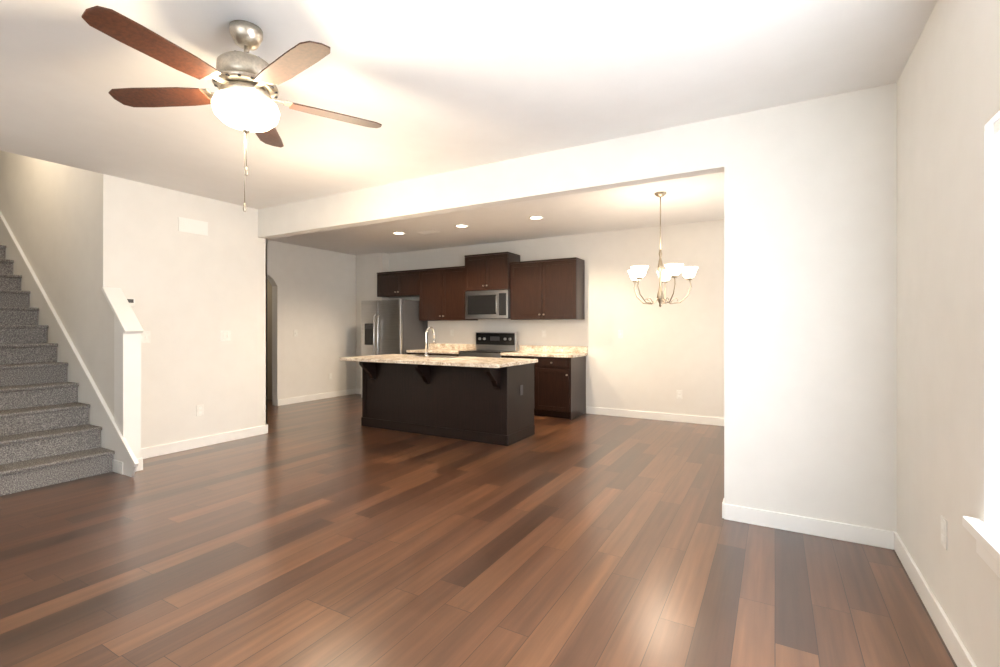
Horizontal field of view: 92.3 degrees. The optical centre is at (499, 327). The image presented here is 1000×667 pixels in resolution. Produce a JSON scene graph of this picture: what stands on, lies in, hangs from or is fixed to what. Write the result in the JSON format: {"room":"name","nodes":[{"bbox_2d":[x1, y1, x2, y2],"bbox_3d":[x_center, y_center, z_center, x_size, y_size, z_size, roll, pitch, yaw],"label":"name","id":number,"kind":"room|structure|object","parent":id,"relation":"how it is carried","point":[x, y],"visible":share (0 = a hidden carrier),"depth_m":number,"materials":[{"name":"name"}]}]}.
{"room":"living room","nodes":[
{"label":"living room","id":0,"kind":"room"},
{"bbox_2d":[0,150,266,474],"bbox_3d":[-5.160,-1.500,6.268,5.213,5.600,1.694,0,0,30],"label":"wall","id":1,"kind":"structure","parent":0,"point":[83,237],"depth_m":5.01,"materials":[{"name":"paint"}]},
{"bbox_2d":[0,211,138,476],"bbox_3d":[-5.038,-0.232,5.231,4.402,3.490,0.029,0,0,30],"label":"trim","id":2,"kind":"structure","parent":1,"relation":"attached to","point":[112,437],"depth_m":4.82,"materials":[{"name":"white wood"}]},
{"bbox_2d":[127,298,134,306],"bbox_3d":[-3.597,-0.250,4.660,0.024,0.080,0.090,0,0,30],"label":"thermostat","id":3,"kind":"object","parent":1,"relation":"attached to","point":[131,301],"visible":0.52,"depth_m":4.67,"materials":[{"name":"white plastic"}]},
{"bbox_2d":[178,217,207,235],"bbox_3d":[-3.306,-1.095,5.179,0.014,0.150,0.300,0,0,30],"label":"air vent","id":4,"kind":"object","parent":1,"relation":"in","point":[187,225],"visible":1,"depth_m":5.17,"materials":[{"name":"white metal"}]},
{"bbox_2d":[196,404,203,415],"bbox_3d":[-3.274,0.900,5.241,0.008,0.120,0.075,0,0,30],"label":"outlet","id":5,"kind":"object","parent":1,"relation":"attached to","point":[199,410],"visible":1,"depth_m":5.24,"materials":[{"name":"white plastic"}]},
{"bbox_2d":[141,424,267,458],"bbox_3d":[-3.260,1.248,5.262,0.017,0.105,1.510,0,0,30],"label":"baseboard","id":6,"kind":"structure","parent":1,"relation":"attached to","point":[153,451],"depth_m":5.24,"materials":[{"name":"white wood"}]},
{"bbox_2d":[220,331,230,340],"bbox_3d":[-3.133,0.090,5.483,0.012,0.120,0.120,0,0,30],"label":"light switch","id":7,"kind":"object","parent":1,"relation":"attached to","point":[225,335],"visible":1,"depth_m":5.48,"materials":[{"name":"white plastic"}]},
{"bbox_2d":[258,117,723,238],"bbox_3d":[-0.675,-1.270,4.605,5.150,0.340,0.120,0,0,30],"label":"header","id":8,"kind":"object","parent":1,"relation":"attached to","point":[687,150],"visible":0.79,"depth_m":4.04,"materials":[{"name":"paint"}]},
{"bbox_2d":[267,279,271,399],"bbox_3d":[-4.408,-0.070,8.922,1.840,2.740,0.100,0,0,30],"label":"wall","id":9,"kind":"structure","parent":0,"point":[269,340],"depth_m":8.73,"materials":[{"name":"paint"}]},
{"bbox_2d":[267,240,355,405],"bbox_3d":[-3.659,-0.070,8.239,0.140,2.740,3.620,0,0,30],"label":"wall","id":10,"kind":"structure","parent":0,"point":[314,297],"depth_m":8.59,"materials":[{"name":"paint"}]},
{"bbox_2d":[277,388,356,405],"bbox_3d":[-3.276,1.248,8.751,0.014,0.105,1.730,0,0,30],"label":"baseboard","id":11,"kind":"structure","parent":10,"relation":"attached to","point":[293,400],"depth_m":8.65,"materials":[{"name":"white wood"}]},
{"bbox_2d":[356,253,388,388],"bbox_3d":[-2.506,-0.070,9.405,0.700,2.740,0.170,0,0,30],"label":"wall","id":12,"kind":"structure","parent":0,"point":[369,267],"depth_m":9.39,"materials":[{"name":"paint"}]},
{"bbox_2d":[0,0,937,254],"bbox_3d":[-2.568,-1.590,4.007,9.960,0.300,9.880,0,0,30],"label":"ceiling","id":13,"kind":"structure","parent":0,"point":[432,87],"depth_m":2.86,"materials":[{"name":"paint"}]},
{"bbox_2d":[82,6,381,211],"bbox_3d":[-1.212,-0.998,2.277,1.261,0.883,1.260,0,0,30],"label":"ceiling fan","id":14,"kind":"object","parent":13,"relation":"hanging from","point":[246,95],"visible":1,"depth_m":2.20,"materials":[{"name":"brown wood"}]},
{"bbox_2d":[392,232,404,234],"bbox_3d":[-1.536,-1.437,7.276,0.196,0.006,0.196,0,0,30],"label":"recessed light","id":15,"kind":"object","parent":13,"relation":"in","point":[399,233],"visible":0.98,"depth_m":7.29,"materials":[{"name":"white glass"}]},
{"bbox_2d":[418,230,439,233],"bbox_3d":[-1.070,-1.434,7.205,0.300,0.010,0.160,0,0,30],"label":"ceiling vent","id":16,"kind":"object","parent":13,"relation":"in","point":[428,232],"visible":0.98,"depth_m":7.18,"materials":[{"name":"white metal"}]},
{"bbox_2d":[455,224,468,227],"bbox_3d":[-0.539,-1.437,6.763,0.196,0.006,0.196,0,0,30],"label":"recessed light","id":17,"kind":"object","parent":13,"relation":"in","point":[461,225],"visible":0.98,"depth_m":6.78,"materials":[{"name":"white glass"}]},
{"bbox_2d":[529,216,543,219],"bbox_3d":[0.471,-1.437,6.253,0.196,0.006,0.196,0,0,30],"label":"recessed light","id":18,"kind":"object","parent":13,"relation":"in","point":[536,217],"visible":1,"depth_m":6.24,"materials":[{"name":"white glass"}]},
{"bbox_2d":[628,191,697,306],"bbox_3d":[1.720,-0.830,5.140,0.735,1.219,0.711,0,0,30],"label":"chandelier","id":19,"kind":"object","parent":13,"relation":"hanging from","point":[638,273],"visible":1,"depth_m":5.06,"materials":[{"name":"metal"}]},
{"bbox_2d":[0,394,956,666],"bbox_3d":[-3.002,1.350,4.255,10.960,0.100,9.880,0,0,30],"label":"floor","id":20,"kind":"structure","parent":0,"point":[330,532],"depth_m":2.65,"materials":[{"name":"brown wood"}]},
{"bbox_2d":[0,245,114,495],"bbox_3d":[-5.576,-0.315,4.972,4.280,3.230,0.980,0,0,30],"label":"stairs","id":21,"kind":"structure","parent":20,"relation":"on","point":[50,434],"depth_m":4.39,"materials":[{"name":"grey carpet"}]},
{"bbox_2d":[361,299,427,397],"bbox_3d":[-1.919,0.405,8.665,0.915,1.790,0.811,0,0,30],"label":"refrigerator","id":22,"kind":"object","parent":20,"relation":"on","point":[394,326],"visible":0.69,"depth_m":8.36,"materials":[{"name":"grey metal"}]},
{"bbox_2d":[406,351,458,355],"bbox_3d":[-0.982,0.860,8.266,1.077,0.880,0.625,0,0,30],"label":"base cabinet","id":23,"kind":"object","parent":20,"relation":"on","point":[439,353],"depth_m":7.98,"materials":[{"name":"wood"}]},
{"bbox_2d":[422,347,458,354],"bbox_3d":[-0.985,0.400,8.261,1.077,0.040,0.636,0,0,30],"label":"countertop","id":24,"kind":"structure","parent":23,"relation":"on","point":[430,348],"depth_m":8.11,"materials":[{"name":"beige stone"}]},
{"bbox_2d":[359,363,534,445],"bbox_3d":[-0.760,0.859,6.036,2.225,0.880,0.920,0,0,30],"label":"kitchen island","id":25,"kind":"object","parent":20,"relation":"on","point":[489,400],"depth_m":5.70,"materials":[{"name":"brown wood"}]},
{"bbox_2d":[344,355,537,366],"bbox_3d":[-0.799,0.399,6.024,2.345,0.040,1.000,0,0,30],"label":"island countertop","id":26,"kind":"structure","parent":25,"relation":"on","point":[428,360],"depth_m":5.76,"materials":[{"name":"beige stone"}]},
{"bbox_2d":[459,332,517,357],"bbox_3d":[-0.205,0.685,7.749,0.774,1.230,0.636,0,0,30],"label":"range","id":27,"kind":"object","parent":20,"relation":"on","point":[492,344],"visible":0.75,"depth_m":7.86,"materials":[{"name":"silver metal"}]},
{"bbox_2d":[501,355,537,415],"bbox_3d":[0.442,0.860,7.450,0.634,0.880,0.625,0,0,30],"label":"base cabinet","id":28,"kind":"object","parent":20,"relation":"on","point":[502,356],"depth_m":7.07,"materials":[{"name":"brown wood"}]},
{"bbox_2d":[538,355,585,419],"bbox_3d":[0.879,0.860,7.199,0.632,0.880,0.625,0,0,30],"label":"base cabinet","id":29,"kind":"object","parent":20,"relation":"on","point":[559,381],"depth_m":6.93,"materials":[{"name":"brown wood"}]},
{"bbox_2d":[502,351,587,358],"bbox_3d":[0.671,0.400,7.313,1.167,0.040,0.636,0,0,30],"label":"countertop","id":30,"kind":"structure","parent":29,"relation":"on","point":[573,354],"depth_m":7.20,"materials":[{"name":"beige stone"}]},
{"bbox_2d":[389,219,723,417],"bbox_3d":[-0.147,-0.070,8.232,9.960,2.740,0.140,0,0,30],"label":"wall","id":31,"kind":"structure","parent":0,"point":[655,358],"depth_m":6.94,"materials":[{"name":"paint"}]},
{"bbox_2d":[377,269,420,297],"bbox_3d":[-1.779,-0.807,8.879,1.005,0.456,0.355,0,0,30],"label":"upper cabinet","id":32,"kind":"object","parent":31,"relation":"attached to","point":[407,283],"depth_m":8.71,"materials":[{"name":"brown wood"}]},
{"bbox_2d":[417,266,464,319],"bbox_3d":[-0.903,-0.583,8.377,1.005,0.905,0.355,0,0,30],"label":"upper cabinet","id":33,"kind":"object","parent":31,"relation":"attached to","point":[441,288],"depth_m":8.23,"materials":[{"name":"brown wood"}]},
{"bbox_2d":[461,288,519,319],"bbox_3d":[-0.136,-0.375,7.874,0.795,0.450,0.466,0,0,30],"label":"microwave","id":34,"kind":"object","parent":31,"relation":"attached to","point":[482,303],"depth_m":7.71,"materials":[{"name":"silver metal"}]},
{"bbox_2d":[465,252,519,291],"bbox_3d":[-0.126,-0.900,7.892,0.815,0.590,0.425,0,0,30],"label":"upper cabinet","id":35,"kind":"object","parent":31,"relation":"attached to","point":[504,285],"depth_m":7.69,"materials":[{"name":"brown wood"}]},
{"bbox_2d":[430,343,587,350],"bbox_3d":[0.015,0.330,8.042,3.030,0.099,0.022,0,0,30],"label":"backsplash","id":36,"kind":"structure","parent":31,"relation":"attached to","point":[445,347],"depth_m":7.85,"materials":[{"name":"beige stone"}]},
{"bbox_2d":[509,257,584,319],"bbox_3d":[0.726,-0.583,7.444,1.100,0.905,0.355,0,0,30],"label":"upper cabinet","id":37,"kind":"object","parent":31,"relation":"attached to","point":[551,289],"depth_m":7.26,"materials":[{"name":"brown wood"}]},
{"bbox_2d":[618,330,622,337],"bbox_3d":[1.767,0.090,7.048,0.075,0.120,0.012,0,0,30],"label":"light switch","id":38,"kind":"object","parent":31,"relation":"attached to","point":[620,333],"visible":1,"depth_m":7.05,"materials":[{"name":"white plastic"}]},
{"bbox_2d":[586,407,723,425],"bbox_3d":[2.656,1.248,6.537,3.090,0.105,0.014,0,0,30],"label":"baseboard","id":39,"kind":"structure","parent":31,"relation":"attached to","point":[589,410],"depth_m":6.78,"materials":[{"name":"white wood"}]},
{"bbox_2d":[676,390,681,398],"bbox_3d":[2.480,0.920,6.642,0.075,0.120,0.008,0,0,30],"label":"outlet","id":40,"kind":"object","parent":31,"relation":"attached to","point":[678,394],"visible":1,"depth_m":6.64,"materials":[{"name":"white plastic"}]},
{"bbox_2d":[724,83,896,531],"bbox_3d":[1.958,-0.070,3.096,0.920,2.740,0.120,0,0,30],"label":"wall","id":41,"kind":"structure","parent":0,"point":[810,308],"depth_m":3.02,"materials":[{"name":"paint"}]},
{"bbox_2d":[722,500,888,548],"bbox_3d":[1.911,1.248,3.047,0.914,0.105,0.017,0,0,30],"label":"baseboard","id":42,"kind":"structure","parent":41,"relation":"attached to","point":[794,523],"depth_m":3.02,"materials":[{"name":"white wood"}]},
{"bbox_2d":[897,0,999,666],"bbox_3d":[1.692,-0.070,1.566,0.140,2.740,9.880,0,0,30],"label":"wall","id":43,"kind":"structure","parent":0,"point":[948,227],"depth_m":1.94,"materials":[{"name":"paint"}]},
{"bbox_2d":[889,531,976,666],"bbox_3d":[0.780,1.248,0.130,0.017,0.105,6.200,0,0,30],"label":"baseboard","id":44,"kind":"structure","parent":43,"relation":"attached to","point":[953,642],"depth_m":2.12,"materials":[{"name":"white wood"}]},
{"bbox_2d":[941,515,947,549],"bbox_3d":[1.867,0.860,2.019,0.008,0.120,0.075,0,0,30],"label":"outlet","id":45,"kind":"object","parent":43,"relation":"attached to","point":[944,532],"visible":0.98,"depth_m":2.00,"materials":[{"name":"white plastic"}]},
{"bbox_2d":[962,516,999,577],"bbox_3d":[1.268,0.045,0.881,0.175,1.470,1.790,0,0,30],"label":"window sill","id":46,"kind":"structure","parent":43,"relation":"in","point":[986,536],"depth_m":1.57,"materials":[{"name":"white wood"}]},
{"bbox_2d":[994,119,999,527],"bbox_3d":[1.270,-0.013,0.880,0.050,1.350,1.670,0,0,30],"label":"window blinds","id":47,"kind":"object","parent":43,"relation":"attached to","point":[997,128],"visible":1,"depth_m":1.60,"materials":[{"name":"white plastic"}]}
]}

